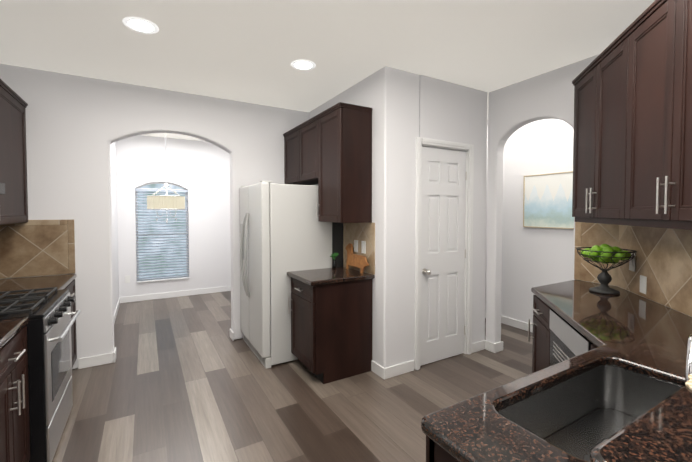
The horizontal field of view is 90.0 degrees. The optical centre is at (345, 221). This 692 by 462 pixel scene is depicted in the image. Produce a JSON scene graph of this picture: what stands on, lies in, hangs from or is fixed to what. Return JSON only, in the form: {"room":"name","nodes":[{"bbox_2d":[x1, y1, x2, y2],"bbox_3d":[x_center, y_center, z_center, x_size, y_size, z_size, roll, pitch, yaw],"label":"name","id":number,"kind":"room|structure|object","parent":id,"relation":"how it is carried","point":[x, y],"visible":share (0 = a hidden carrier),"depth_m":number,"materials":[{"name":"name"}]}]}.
{"room":"kitchen","nodes":[
{"label":"kitchen","id":0,"kind":"room"},
{"bbox_2d":[111,142,118,311],"bbox_3d":[-3.176,-0.023,4.576,0.120,2.780,2.620,-1,2,-30],"label":"wall","id":1,"kind":"structure","parent":0,"point":[114,224],"depth_m":5.10,"materials":[{"name":"white paint"}]},
{"bbox_2d":[114,297,120,323],"bbox_3d":[-3.088,1.317,4.596,0.013,0.100,2.498,-1,2,-30],"label":"baseboard","id":2,"kind":"structure","parent":1,"relation":"attached to","point":[119,300],"depth_m":5.14,"materials":[{"name":"white wood"}]},
{"bbox_2d":[0,63,308,368],"bbox_3d":[-1.773,-0.002,3.797,3.160,2.780,0.140,-1,2,-30],"label":"wall","id":3,"kind":"structure","parent":0,"point":[77,126],"depth_m":3.36,"materials":[{"name":"white paint"}]},
{"bbox_2d":[78,351,115,368],"bbox_3d":[-2.423,1.351,3.366,0.295,0.100,0.013,-1,2,-30],"label":"baseboard","id":4,"kind":"structure","parent":3,"relation":"attached to","point":[91,361],"depth_m":3.36,"materials":[{"name":"white wood"}]},
{"bbox_2d":[116,135,230,296],"bbox_3d":[-2.716,-0.071,6.290,2.400,2.780,0.120,-1,2,-30],"label":"wall","id":5,"kind":"structure","parent":0,"point":[199,171],"depth_m":6.16,"materials":[{"name":"white paint"}]},
{"bbox_2d":[135,182,188,282],"bbox_3d":[-3.178,0.163,6.006,0.808,1.705,0.140,-1,2,-30],"label":"nook window","id":6,"kind":"structure","parent":5,"relation":"in","point":[159,278],"depth_m":5.98,"materials":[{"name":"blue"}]},
{"bbox_2d":[121,286,230,302],"bbox_3d":[-2.671,1.270,6.274,2.374,0.100,0.018,-1,2,-30],"label":"baseboard","id":7,"kind":"structure","parent":5,"relation":"attached to","point":[126,299],"depth_m":6.07,"materials":[{"name":"white wood"}]},
{"bbox_2d":[52,291,532,461],"bbox_3d":[-0.214,1.457,2.233,12.000,0.050,15.000,-1,2,-30],"label":"floor","id":8,"kind":"structure","parent":0,"point":[184,379],"depth_m":2.77,"materials":[{"name":"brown wood"}]},
{"bbox_2d":[0,317,29,461],"bbox_3d":[-1.889,0.994,1.550,0.665,0.915,0.544,-1,2,-30],"label":"base cabinet","id":9,"kind":"object","parent":8,"relation":"on","point":[14,423],"visible":1,"depth_m":1.72,"materials":[{"name":"brown wood"}]},
{"bbox_2d":[0,274,76,366],"bbox_3d":[-2.607,0.959,2.783,0.665,0.915,0.783,-1,2,-30],"label":"base cabinet","id":10,"kind":"object","parent":8,"relation":"on","point":[61,282],"visible":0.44,"depth_m":2.93,"materials":[{"name":"brown stone"}]},
{"bbox_2d":[0,287,80,461],"bbox_3d":[-2.158,0.947,2.149,0.740,0.975,0.761,-1,2,-30],"label":"stove","id":11,"kind":"object","parent":8,"relation":"on","point":[49,342],"visible":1,"depth_m":2.05,"materials":[{"name":"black metal"}]},
{"bbox_2d":[239,180,342,368],"bbox_3d":[-0.660,0.491,3.845,0.952,1.793,0.890,-1,2,-30],"label":"fridge","id":12,"kind":"object","parent":8,"relation":"on","point":[283,230],"visible":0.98,"depth_m":3.40,"materials":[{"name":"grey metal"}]},
{"bbox_2d":[287,267,374,383],"bbox_3d":[-0.155,0.945,3.298,0.647,0.915,0.565,-1,2,-30],"label":"base cabinet","id":13,"kind":"object","parent":8,"relation":"on","point":[331,324],"visible":1,"depth_m":3.11,"materials":[{"name":"brown wood"}]},
{"bbox_2d":[330,253,338,267],"bbox_3d":[-0.118,0.401,3.574,0.093,0.156,0.095,-1,2,-30],"label":"potted plant","id":14,"kind":"object","parent":13,"relation":"on","point":[334,260],"visible":1,"depth_m":3.56,"materials":[{"name":"green plant"}]},
{"bbox_2d":[345,243,368,273],"bbox_3d":[0.100,0.353,3.384,0.070,0.261,0.455,-1,2,-30],"label":"cutting board","id":15,"kind":"object","parent":13,"relation":"on","point":[358,261],"visible":1,"depth_m":3.38,"materials":[{"name":"brown wood"}]},
{"bbox_2d":[421,280,691,461],"bbox_3d":[1.231,0.988,1.740,2.535,0.915,1.424,-1,2,-30],"label":"base cabinet","id":16,"kind":"object","parent":8,"relation":"on","point":[605,366],"visible":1,"depth_m":1.32,"materials":[{"name":"brown stone"}]},
{"bbox_2d":[576,244,636,294],"bbox_3d":[1.873,0.334,2.503,0.353,0.350,0.353,-1,2,-30],"label":"fruit bowl","id":17,"kind":"object","parent":16,"relation":"on","point":[605,254],"visible":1,"depth_m":2.46,"materials":[{"name":"black metal"}]},
{"bbox_2d":[685,334,691,382],"bbox_3d":[1.102,0.447,1.069,0.323,0.203,0.080,-1,2,-30],"label":"faucet","id":18,"kind":"object","parent":16,"relation":"on","point":[689,360],"visible":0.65,"depth_m":1.00,"materials":[{"name":"silver metal"}]},
{"bbox_2d":[0,0,654,140],"bbox_3d":[-0.214,-1.371,2.155,12.000,0.050,15.000,-1,2,-30],"label":"ceiling","id":19,"kind":"structure","parent":0,"point":[249,51],"depth_m":2.61,"materials":[{"name":"white paint"}]},
{"bbox_2d":[123,17,158,33],"bbox_3d":[-1.412,-1.344,2.384,0.216,0.018,0.216,-1,2,-30],"label":"recessed light","id":20,"kind":"object","parent":19,"relation":"in","point":[142,25],"visible":0.98,"depth_m":2.36,"materials":[{"name":"white plastic"}]},
{"bbox_2d":[147,133,184,222],"bbox_3d":[-2.512,-0.696,4.829,0.476,1.449,0.476,-1,2,-30],"label":"chandelier","id":21,"kind":"object","parent":19,"relation":"hanging from","point":[166,202],"visible":0.98,"depth_m":4.67,"materials":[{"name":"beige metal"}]},
{"bbox_2d":[291,60,315,69],"bbox_3d":[-0.373,-1.362,3.023,0.216,0.018,0.216,-1,2,-30],"label":"recessed light","id":22,"kind":"object","parent":19,"relation":"in","point":[303,64],"visible":0.98,"depth_m":3.00,"materials":[{"name":"white"}]},
{"bbox_2d":[309,66,418,368],"bbox_3d":[0.110,-0.004,3.868,0.405,2.780,1.628,-1,2,-30],"label":"wall","id":23,"kind":"structure","parent":0,"point":[388,95],"depth_m":3.15,"materials":[{"name":"white paint"}]},
{"bbox_2d":[283,128,314,184],"bbox_3d":[-0.484,-0.770,4.128,0.333,0.617,0.541,-1,2,-30],"label":"upper cabinet","id":24,"kind":"object","parent":23,"relation":"attached to","point":[289,137],"depth_m":4.14,"materials":[{"name":"brown wood"}]},
{"bbox_2d":[295,114,318,181],"bbox_3d":[-0.270,-0.760,3.760,0.333,0.617,0.541,-1,2,-30],"label":"upper cabinet","id":25,"kind":"object","parent":23,"relation":"attached to","point":[307,133],"depth_m":3.68,"materials":[{"name":"brown wood"}]},
{"bbox_2d":[315,102,371,222],"bbox_3d":[-0.033,-0.527,3.359,0.333,1.060,0.518,-1,2,-30],"label":"upper cabinet","id":26,"kind":"object","parent":23,"relation":"attached to","point":[328,151],"depth_m":3.16,"materials":[{"name":"brown wood"}]},
{"bbox_2d":[343,223,374,274],"bbox_3d":[0.120,0.242,3.442,0.012,0.480,0.570,-1,2,-30],"label":"backsplash","id":27,"kind":"structure","parent":23,"relation":"attached to","point":[359,232],"depth_m":3.37,"materials":[{"name":"tile"}]},
{"bbox_2d":[354,240,357,251],"bbox_3d":[0.098,0.243,3.458,0.010,0.120,0.072,-1,2,-30],"label":"switch plate","id":28,"kind":"object","parent":27,"relation":"attached to","point":[355,241],"depth_m":3.45,"materials":[{"name":"white plastic"}]},
{"bbox_2d":[361,241,365,253],"bbox_3d":[0.168,0.246,3.337,0.010,0.120,0.072,-1,2,-30],"label":"switch plate","id":29,"kind":"object","parent":27,"relation":"attached to","point":[363,246],"depth_m":3.33,"materials":[{"name":"white plastic"}]},
{"bbox_2d":[382,360,413,378],"bbox_3d":[0.489,1.356,3.176,0.354,0.100,0.013,-1,2,-30],"label":"baseboard","id":30,"kind":"structure","parent":23,"relation":"attached to","point":[395,370],"depth_m":3.16,"materials":[{"name":"white wood"}]},
{"bbox_2d":[419,74,487,342],"bbox_3d":[1.076,0.005,3.558,0.951,2.780,0.120,-1,2,-30],"label":"wall","id":31,"kind":"structure","parent":0,"point":[451,112],"depth_m":3.60,"materials":[{"name":"white paint"}]},
{"bbox_2d":[415,137,473,369],"bbox_3d":[0.971,0.301,3.467,0.780,2.194,0.181,-1,2,-30],"label":"pantry door","id":32,"kind":"structure","parent":31,"relation":"in","point":[444,244],"depth_m":3.46,"materials":[{"name":"white wood"}]},
{"bbox_2d":[485,119,573,322],"bbox_3d":[2.377,-0.015,4.281,0.120,2.780,8.000,-1,2,-30],"label":"wall","id":33,"kind":"structure","parent":0,"point":[533,257],"depth_m":4.32,"materials":[{"name":"white paint"}]},
{"bbox_2d":[485,311,532,332],"bbox_3d":[2.319,1.325,4.284,0.014,0.100,8.000,-1,2,-30],"label":"baseboard","id":34,"kind":"structure","parent":33,"relation":"attached to","point":[505,320],"depth_m":4.48,"materials":[{"name":"white wood"}]},
{"bbox_2d":[523,171,573,228],"bbox_3d":[2.401,-0.246,4.078,0.035,0.643,0.636,-1,2,-30],"label":"framed picture","id":35,"kind":"object","parent":33,"relation":"attached to","point":[547,200],"visible":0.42,"depth_m":4.08,"materials":[{"name":"multicoloured paper"}]},
{"bbox_2d":[486,53,612,342],"bbox_3d":[1.878,0.014,3.247,0.120,2.780,1.223,-1,2,-30],"label":"wall","id":36,"kind":"structure","parent":0,"point":[513,108],"depth_m":3.56,"materials":[{"name":"white paint"}]},
{"bbox_3d":[1.923,0.058,1.660,1.570,2.780,1.570,-1,2,-30],"label":"wall","id":37,"kind":"structure","parent":0,"visible":0},
{"bbox_2d":[572,0,691,229],"bbox_3d":[1.751,-0.529,1.906,1.365,1.104,1.365,-1,2,-30],"label":"upper cabinet","id":38,"kind":"object","parent":37,"relation":"attached to","point":[632,140],"visible":1,"depth_m":1.44,"materials":[{"name":"brown wood"}]},
{"bbox_2d":[574,222,691,316],"bbox_3d":[1.787,0.276,1.842,1.458,0.501,1.769,-1,2,-30],"label":"backsplash","id":39,"kind":"structure","parent":37,"relation":"attached to","point":[663,264],"depth_m":2.30,"materials":[{"name":"tile"}]},
{"bbox_2d":[629,253,635,271],"bbox_3d":[2.061,0.290,2.492,0.010,0.130,0.075,0,2,15],"label":"light switch","id":40,"kind":"object","parent":39,"relation":"attached to","point":[632,262],"depth_m":2.48,"materials":[{"name":"white plastic"}]},
{"bbox_2d":[639,275,646,293],"bbox_3d":[2.026,0.428,2.360,0.008,0.120,0.075,0,2,15],"label":"light switch","id":41,"kind":"object","parent":39,"relation":"attached to","point":[643,282],"depth_m":2.35,"materials":[{"name":"white plastic"}]},
{"bbox_3d":[1.161,0.952,0.763,1.422,1.042,0.190,-1,2,-30],"label":"wall","id":42,"kind":"structure","parent":0,"visible":0},
{"bbox_2d":[590,385,691,461],"bbox_3d":[1.209,0.413,0.798,1.585,0.032,0.472,-1,2,-30],"label":"countertop","id":43,"kind":"structure","parent":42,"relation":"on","point":[661,431],"depth_m":0.64,"materials":[{"name":"brown stone"}]},
{"bbox_2d":[685,374,691,389],"bbox_3d":[1.002,0.396,0.681,0.477,0.008,0.477,-1,2,-30],"label":"placemat","id":44,"kind":"object","parent":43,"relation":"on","point":[688,384],"visible":1,"depth_m":0.84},
{"bbox_3d":[-2.416,0.045,2.120,0.640,2.780,2.392,-1,2,-30],"label":"wall","id":45,"kind":"structure","parent":0,"visible":0},
{"bbox_2d":[0,79,27,224],"bbox_3d":[-2.747,-0.508,2.622,0.302,1.056,0.877,-1,2,-30],"label":"upper cabinet","id":46,"kind":"object","parent":45,"relation":"attached to","point":[13,184],"depth_m":2.76,"materials":[{"name":"brown wood"}]},
{"bbox_2d":[0,219,74,278],"bbox_3d":[-2.300,0.262,2.196,0.630,0.509,2.108,-1,2,-30],"label":"backsplash","id":47,"kind":"structure","parent":45,"relation":"attached to","point":[30,248],"depth_m":3.12,"materials":[{"name":"tile"}]},
{"label":"outside","id":48,"kind":"structure","parent":0,"visible":0},
{"bbox_2d":[138,184,186,277],"bbox_3d":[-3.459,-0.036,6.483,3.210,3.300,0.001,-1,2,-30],"label":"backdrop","id":49,"kind":"structure","parent":48,"point":[157,186],"depth_m":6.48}
]}

